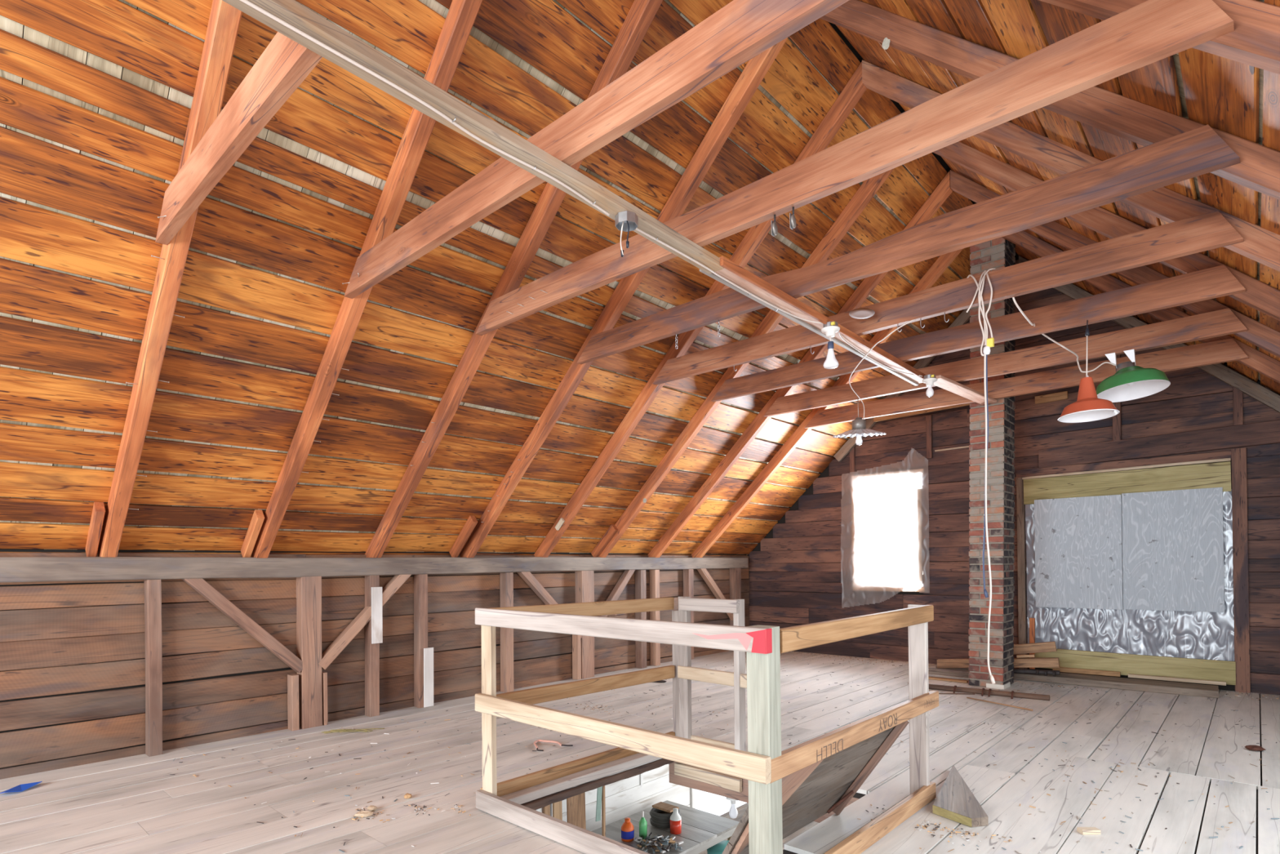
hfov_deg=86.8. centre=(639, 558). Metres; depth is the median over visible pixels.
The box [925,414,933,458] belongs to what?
stud
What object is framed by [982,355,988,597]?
extension cord
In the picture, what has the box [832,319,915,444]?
pendant lamp
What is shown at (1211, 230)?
tie beam
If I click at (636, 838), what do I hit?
plastic bag
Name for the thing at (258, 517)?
block
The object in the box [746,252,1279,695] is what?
wall
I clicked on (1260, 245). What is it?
rafter
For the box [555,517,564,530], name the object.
wood block
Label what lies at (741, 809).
floor
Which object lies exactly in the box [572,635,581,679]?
strip
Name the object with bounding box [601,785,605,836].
pole
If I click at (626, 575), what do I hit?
brace
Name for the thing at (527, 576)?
brace
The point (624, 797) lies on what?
wall
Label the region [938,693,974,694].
stick
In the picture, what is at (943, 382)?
batten
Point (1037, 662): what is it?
timber offcut
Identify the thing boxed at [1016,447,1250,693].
door frame
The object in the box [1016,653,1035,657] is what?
wedge
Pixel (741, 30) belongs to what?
tie beam
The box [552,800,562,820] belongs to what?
leaning board
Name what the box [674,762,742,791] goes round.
header board
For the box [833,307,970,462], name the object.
rafter
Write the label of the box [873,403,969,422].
board
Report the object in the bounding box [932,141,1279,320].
rafter
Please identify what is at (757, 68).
rafter
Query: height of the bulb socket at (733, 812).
0.345 m
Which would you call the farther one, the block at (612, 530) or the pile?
the block at (612, 530)
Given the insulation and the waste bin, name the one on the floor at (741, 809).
the waste bin
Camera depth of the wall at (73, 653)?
5.29 m
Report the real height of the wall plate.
0.176 m
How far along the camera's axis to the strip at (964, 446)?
8.70 m
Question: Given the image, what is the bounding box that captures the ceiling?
[0,0,1279,555]
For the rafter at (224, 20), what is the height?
3.708 m
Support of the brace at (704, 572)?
attached to the stud at (735, 573)
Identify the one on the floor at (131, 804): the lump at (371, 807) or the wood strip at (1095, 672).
the lump at (371, 807)
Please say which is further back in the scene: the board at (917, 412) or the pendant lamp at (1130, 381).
the board at (917, 412)
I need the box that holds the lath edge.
[520,758,675,809]
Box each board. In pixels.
[371,586,382,643]
[423,647,433,706]
[499,752,660,804]
[543,804,550,815]
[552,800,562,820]
[566,791,586,829]
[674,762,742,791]
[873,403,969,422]
[928,683,1049,700]
[1022,457,1231,504]
[1035,648,1235,684]
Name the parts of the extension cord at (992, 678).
cord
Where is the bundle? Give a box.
[966,267,995,355]
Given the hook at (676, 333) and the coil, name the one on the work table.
the coil
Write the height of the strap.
0.775 m
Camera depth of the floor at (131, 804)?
4.26 m
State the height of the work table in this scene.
0.750 m
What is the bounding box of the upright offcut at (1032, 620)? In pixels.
[1029,617,1035,669]
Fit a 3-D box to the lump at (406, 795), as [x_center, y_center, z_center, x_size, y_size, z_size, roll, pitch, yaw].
[-1.346,1.379,3.928,0.046,0.028,0.038,-1,-1,42]
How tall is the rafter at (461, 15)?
3.708 m
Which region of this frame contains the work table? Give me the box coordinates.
[591,800,739,853]
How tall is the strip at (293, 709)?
0.455 m
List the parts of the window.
sill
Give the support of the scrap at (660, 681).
on the floor at (131, 804)
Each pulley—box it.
[771,214,777,236]
[789,206,795,229]
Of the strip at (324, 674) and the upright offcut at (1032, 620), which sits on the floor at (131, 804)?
the strip at (324, 674)
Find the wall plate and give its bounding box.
[0,556,747,582]
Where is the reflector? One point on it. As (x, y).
(862, 313)
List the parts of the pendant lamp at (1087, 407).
cord, lamp shade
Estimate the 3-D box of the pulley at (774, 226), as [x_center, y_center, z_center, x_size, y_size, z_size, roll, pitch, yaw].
[0.648,-1.611,3.266,0.021,0.104,0.060,-1,-1,30]
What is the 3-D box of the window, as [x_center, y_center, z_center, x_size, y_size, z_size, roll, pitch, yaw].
[3.406,-0.365,9.297,1.000,1.630,0.095,-1,-1,42]
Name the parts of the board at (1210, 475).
ledger strip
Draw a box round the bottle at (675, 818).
[670,808,681,834]
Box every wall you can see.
[0,548,749,779]
[550,764,695,831]
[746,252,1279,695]
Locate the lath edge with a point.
(535, 804)
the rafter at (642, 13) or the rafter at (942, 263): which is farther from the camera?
the rafter at (942, 263)
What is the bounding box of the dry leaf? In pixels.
[1244,744,1265,751]
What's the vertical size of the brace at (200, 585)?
0.858 m
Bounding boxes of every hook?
[675,333,677,349]
[717,320,719,337]
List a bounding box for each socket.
[725,796,737,817]
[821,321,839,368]
[827,341,834,349]
[921,373,937,396]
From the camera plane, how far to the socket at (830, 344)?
4.65 m
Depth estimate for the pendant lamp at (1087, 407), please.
4.75 m
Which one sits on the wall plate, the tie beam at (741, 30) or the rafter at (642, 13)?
the rafter at (642, 13)
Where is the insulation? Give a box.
[1025,488,1234,661]
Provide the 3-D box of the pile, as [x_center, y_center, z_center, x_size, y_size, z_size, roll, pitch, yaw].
[0.186,3.092,7.415,0.564,0.115,0.539,0,-1,-29]
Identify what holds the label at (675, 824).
on the bottle at (675, 818)
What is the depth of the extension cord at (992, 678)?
4.36 m
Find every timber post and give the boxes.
[296,576,322,728]
[574,570,594,678]
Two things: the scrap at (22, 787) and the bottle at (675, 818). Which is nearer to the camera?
the scrap at (22, 787)
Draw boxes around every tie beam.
[155,31,322,244]
[342,0,848,298]
[475,0,1234,335]
[576,124,1239,364]
[652,210,1243,385]
[711,264,1245,401]
[763,307,1247,416]
[804,337,1248,428]
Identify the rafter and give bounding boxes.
[97,0,242,556]
[250,0,482,558]
[364,0,662,557]
[458,36,788,557]
[533,62,866,557]
[598,168,894,557]
[647,170,952,557]
[691,248,962,557]
[819,0,1279,199]
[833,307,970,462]
[862,59,1279,271]
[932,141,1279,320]
[950,169,1279,357]
[1001,230,1279,382]
[1018,255,1279,413]
[1038,0,1279,74]
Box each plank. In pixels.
[928,667,969,677]
[928,675,968,683]
[936,666,1218,697]
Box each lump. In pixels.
[354,810,373,817]
[367,804,377,811]
[404,792,412,798]
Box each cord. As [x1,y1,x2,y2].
[533,739,573,751]
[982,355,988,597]
[983,354,995,684]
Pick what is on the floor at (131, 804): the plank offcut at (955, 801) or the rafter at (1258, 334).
the plank offcut at (955, 801)
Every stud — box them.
[143,579,162,756]
[364,574,379,716]
[413,573,427,707]
[499,572,513,692]
[635,569,646,668]
[648,569,660,665]
[683,568,693,658]
[728,568,741,625]
[849,445,855,472]
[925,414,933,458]
[1112,354,1121,440]
[1232,386,1243,425]
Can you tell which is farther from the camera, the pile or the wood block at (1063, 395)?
the wood block at (1063, 395)
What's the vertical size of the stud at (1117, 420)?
1.090 m
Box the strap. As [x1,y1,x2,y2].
[595,786,602,821]
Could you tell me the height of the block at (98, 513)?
0.375 m
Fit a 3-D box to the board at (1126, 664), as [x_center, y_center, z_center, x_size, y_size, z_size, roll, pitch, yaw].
[5.328,1.164,7.427,1.823,0.245,0.039,-1,-1,42]
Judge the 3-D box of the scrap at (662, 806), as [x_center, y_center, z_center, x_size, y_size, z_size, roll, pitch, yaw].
[0.301,2.947,8.016,0.280,0.025,0.160,-1,-1,42]
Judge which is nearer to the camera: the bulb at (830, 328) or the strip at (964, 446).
the bulb at (830, 328)
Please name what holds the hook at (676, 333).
attached to the tie beam at (1199, 151)
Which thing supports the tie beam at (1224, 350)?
attached to the rafter at (1258, 361)
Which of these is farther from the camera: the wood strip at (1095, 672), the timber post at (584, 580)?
the timber post at (584, 580)
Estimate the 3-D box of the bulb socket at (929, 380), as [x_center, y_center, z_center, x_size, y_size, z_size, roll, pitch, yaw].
[2.561,-1.519,5.975,0.128,0.187,0.128,-1,-1,42]
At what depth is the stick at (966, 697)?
6.29 m
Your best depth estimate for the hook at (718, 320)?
4.69 m
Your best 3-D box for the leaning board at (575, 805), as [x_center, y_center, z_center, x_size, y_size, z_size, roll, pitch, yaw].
[-0.644,3.145,6.933,0.046,1.530,0.243,-1,-1,42]
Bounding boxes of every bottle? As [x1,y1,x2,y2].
[621,817,634,841]
[639,810,647,838]
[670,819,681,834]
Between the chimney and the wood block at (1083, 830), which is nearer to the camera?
the wood block at (1083, 830)
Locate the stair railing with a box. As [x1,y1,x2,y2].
[475,595,938,853]
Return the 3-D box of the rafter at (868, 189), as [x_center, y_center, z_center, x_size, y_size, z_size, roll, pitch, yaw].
[0.866,-1.818,7.029,3.918,3.707,0.096,-1,-1,42]
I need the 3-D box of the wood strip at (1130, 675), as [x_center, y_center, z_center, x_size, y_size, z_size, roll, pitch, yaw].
[5.593,1.264,7.064,0.801,0.036,0.052,-1,-1,40]
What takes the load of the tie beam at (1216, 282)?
attached to the rafter at (868, 189)
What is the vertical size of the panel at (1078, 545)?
1.265 m
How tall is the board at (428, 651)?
0.560 m
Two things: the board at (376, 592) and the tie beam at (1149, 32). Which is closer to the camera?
the tie beam at (1149, 32)
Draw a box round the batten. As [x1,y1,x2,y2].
[933,375,996,404]
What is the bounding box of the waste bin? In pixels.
[706,840,728,853]
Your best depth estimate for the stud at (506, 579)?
7.20 m
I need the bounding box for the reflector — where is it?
[848,307,875,319]
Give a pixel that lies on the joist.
(743, 796)
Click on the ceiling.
(96, 96)
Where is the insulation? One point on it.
(1206, 635)
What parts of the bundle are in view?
cord, cord, cord, cord, cord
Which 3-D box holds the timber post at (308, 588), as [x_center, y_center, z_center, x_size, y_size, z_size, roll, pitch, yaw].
[-2.806,0.784,5.737,0.128,1.275,0.164,-1,-1,42]
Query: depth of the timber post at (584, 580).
8.02 m
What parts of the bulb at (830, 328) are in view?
bulb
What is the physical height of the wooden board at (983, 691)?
0.073 m
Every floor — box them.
[0,650,1279,853]
[697,802,818,853]
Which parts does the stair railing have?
post, rail, rail, rail, rail, post, post, rail, rail, post, post, rail, rail, post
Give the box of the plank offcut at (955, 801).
[932,764,988,826]
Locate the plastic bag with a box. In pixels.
[634,836,642,842]
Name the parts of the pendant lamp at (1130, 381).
lamp shade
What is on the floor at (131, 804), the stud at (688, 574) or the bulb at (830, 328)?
the stud at (688, 574)
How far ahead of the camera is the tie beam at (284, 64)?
2.66 m
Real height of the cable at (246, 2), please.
0.035 m
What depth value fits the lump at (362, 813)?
3.64 m
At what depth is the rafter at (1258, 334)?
5.48 m
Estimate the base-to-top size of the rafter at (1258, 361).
3.706 m
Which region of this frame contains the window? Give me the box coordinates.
[851,468,925,591]
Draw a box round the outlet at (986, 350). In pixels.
[982,346,990,355]
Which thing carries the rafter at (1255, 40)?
on the wall plate
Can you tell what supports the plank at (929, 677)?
on the floor at (131, 804)
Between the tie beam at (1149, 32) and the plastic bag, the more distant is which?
the plastic bag
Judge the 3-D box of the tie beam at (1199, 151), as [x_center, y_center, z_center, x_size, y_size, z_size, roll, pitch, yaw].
[1.014,-1.751,4.260,4.135,0.198,0.052,-1,-1,42]
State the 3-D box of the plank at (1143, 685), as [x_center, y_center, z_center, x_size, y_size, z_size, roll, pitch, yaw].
[4.696,1.327,7.490,2.603,0.074,0.362,-1,-1,40]
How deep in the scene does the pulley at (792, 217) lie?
3.19 m
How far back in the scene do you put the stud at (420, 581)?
6.45 m
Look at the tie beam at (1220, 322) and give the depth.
5.88 m
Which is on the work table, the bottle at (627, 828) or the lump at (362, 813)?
the bottle at (627, 828)
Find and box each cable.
[239,0,922,376]
[1012,297,1116,372]
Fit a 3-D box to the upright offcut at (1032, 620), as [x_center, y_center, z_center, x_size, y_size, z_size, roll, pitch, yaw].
[4.658,1.009,8.031,0.057,0.602,0.067,-1,-1,42]
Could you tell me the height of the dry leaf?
0.034 m
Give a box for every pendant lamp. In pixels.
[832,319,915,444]
[1057,320,1119,422]
[1096,349,1170,402]
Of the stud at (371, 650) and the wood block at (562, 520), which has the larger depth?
the wood block at (562, 520)
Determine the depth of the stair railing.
3.27 m
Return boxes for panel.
[721,720,909,853]
[1034,494,1123,609]
[1121,487,1224,612]
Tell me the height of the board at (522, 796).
0.055 m
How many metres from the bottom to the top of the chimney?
5.300 m
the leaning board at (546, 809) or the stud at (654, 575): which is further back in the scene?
the stud at (654, 575)
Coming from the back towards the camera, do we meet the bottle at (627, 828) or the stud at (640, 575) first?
the stud at (640, 575)
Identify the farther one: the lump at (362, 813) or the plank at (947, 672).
the plank at (947, 672)
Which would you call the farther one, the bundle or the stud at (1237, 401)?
the stud at (1237, 401)
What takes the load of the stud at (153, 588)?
on the floor at (131, 804)
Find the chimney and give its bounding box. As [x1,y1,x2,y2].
[968,237,1015,688]
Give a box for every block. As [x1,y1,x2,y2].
[85,501,105,556]
[240,509,264,557]
[448,515,477,557]
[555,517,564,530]
[591,524,617,556]
[1035,391,1068,404]
[1076,826,1101,834]
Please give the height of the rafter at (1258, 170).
3.706 m
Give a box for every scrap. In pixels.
[0,781,42,793]
[652,801,679,812]
[655,680,666,682]
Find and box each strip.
[287,673,299,730]
[321,671,328,724]
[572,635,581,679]
[934,445,968,451]
[1053,666,1120,676]
[1128,673,1226,685]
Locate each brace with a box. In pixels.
[181,577,302,672]
[318,574,410,669]
[516,571,582,637]
[596,569,635,616]
[697,568,733,620]
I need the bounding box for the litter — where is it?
[169,651,1279,853]
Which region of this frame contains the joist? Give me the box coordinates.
[669,761,858,822]
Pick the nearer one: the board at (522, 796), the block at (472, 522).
the board at (522, 796)
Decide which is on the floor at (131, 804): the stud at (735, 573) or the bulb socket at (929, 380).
the stud at (735, 573)
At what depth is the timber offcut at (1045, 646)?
7.55 m
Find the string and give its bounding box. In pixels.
[321,727,384,733]
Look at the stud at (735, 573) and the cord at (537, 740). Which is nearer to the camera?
the cord at (537, 740)
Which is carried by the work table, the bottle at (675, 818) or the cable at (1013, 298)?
the bottle at (675, 818)
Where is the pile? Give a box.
[636,831,683,853]
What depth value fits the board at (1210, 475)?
7.39 m
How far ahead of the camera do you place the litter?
4.11 m
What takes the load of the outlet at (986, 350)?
attached to the bundle
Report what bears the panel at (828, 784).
on the floor at (131, 804)
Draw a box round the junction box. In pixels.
[614,210,638,257]
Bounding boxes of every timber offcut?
[936,657,1060,676]
[1013,640,1057,654]
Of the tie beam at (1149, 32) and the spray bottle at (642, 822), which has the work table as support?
the spray bottle at (642, 822)
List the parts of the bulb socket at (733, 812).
bulb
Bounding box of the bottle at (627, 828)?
[621,817,634,841]
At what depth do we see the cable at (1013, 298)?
5.20 m
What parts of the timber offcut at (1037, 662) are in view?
iron bracket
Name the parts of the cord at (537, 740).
cord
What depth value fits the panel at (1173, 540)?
7.13 m
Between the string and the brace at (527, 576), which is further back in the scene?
the brace at (527, 576)
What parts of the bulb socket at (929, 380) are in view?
bulb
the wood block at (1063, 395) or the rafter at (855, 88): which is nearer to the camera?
the rafter at (855, 88)
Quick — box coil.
[649,807,680,827]
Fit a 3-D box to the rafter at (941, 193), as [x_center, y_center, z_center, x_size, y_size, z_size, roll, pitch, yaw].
[1.547,-1.819,7.776,3.918,3.707,0.096,-1,-1,42]
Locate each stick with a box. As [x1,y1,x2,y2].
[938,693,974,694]
[966,697,1032,711]
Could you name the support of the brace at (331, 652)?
attached to the timber post at (308, 588)
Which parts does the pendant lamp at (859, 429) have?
bulb, lamp shade, cord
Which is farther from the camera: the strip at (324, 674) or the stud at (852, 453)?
the stud at (852, 453)
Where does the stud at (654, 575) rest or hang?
on the floor at (131, 804)
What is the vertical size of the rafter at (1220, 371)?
2.905 m

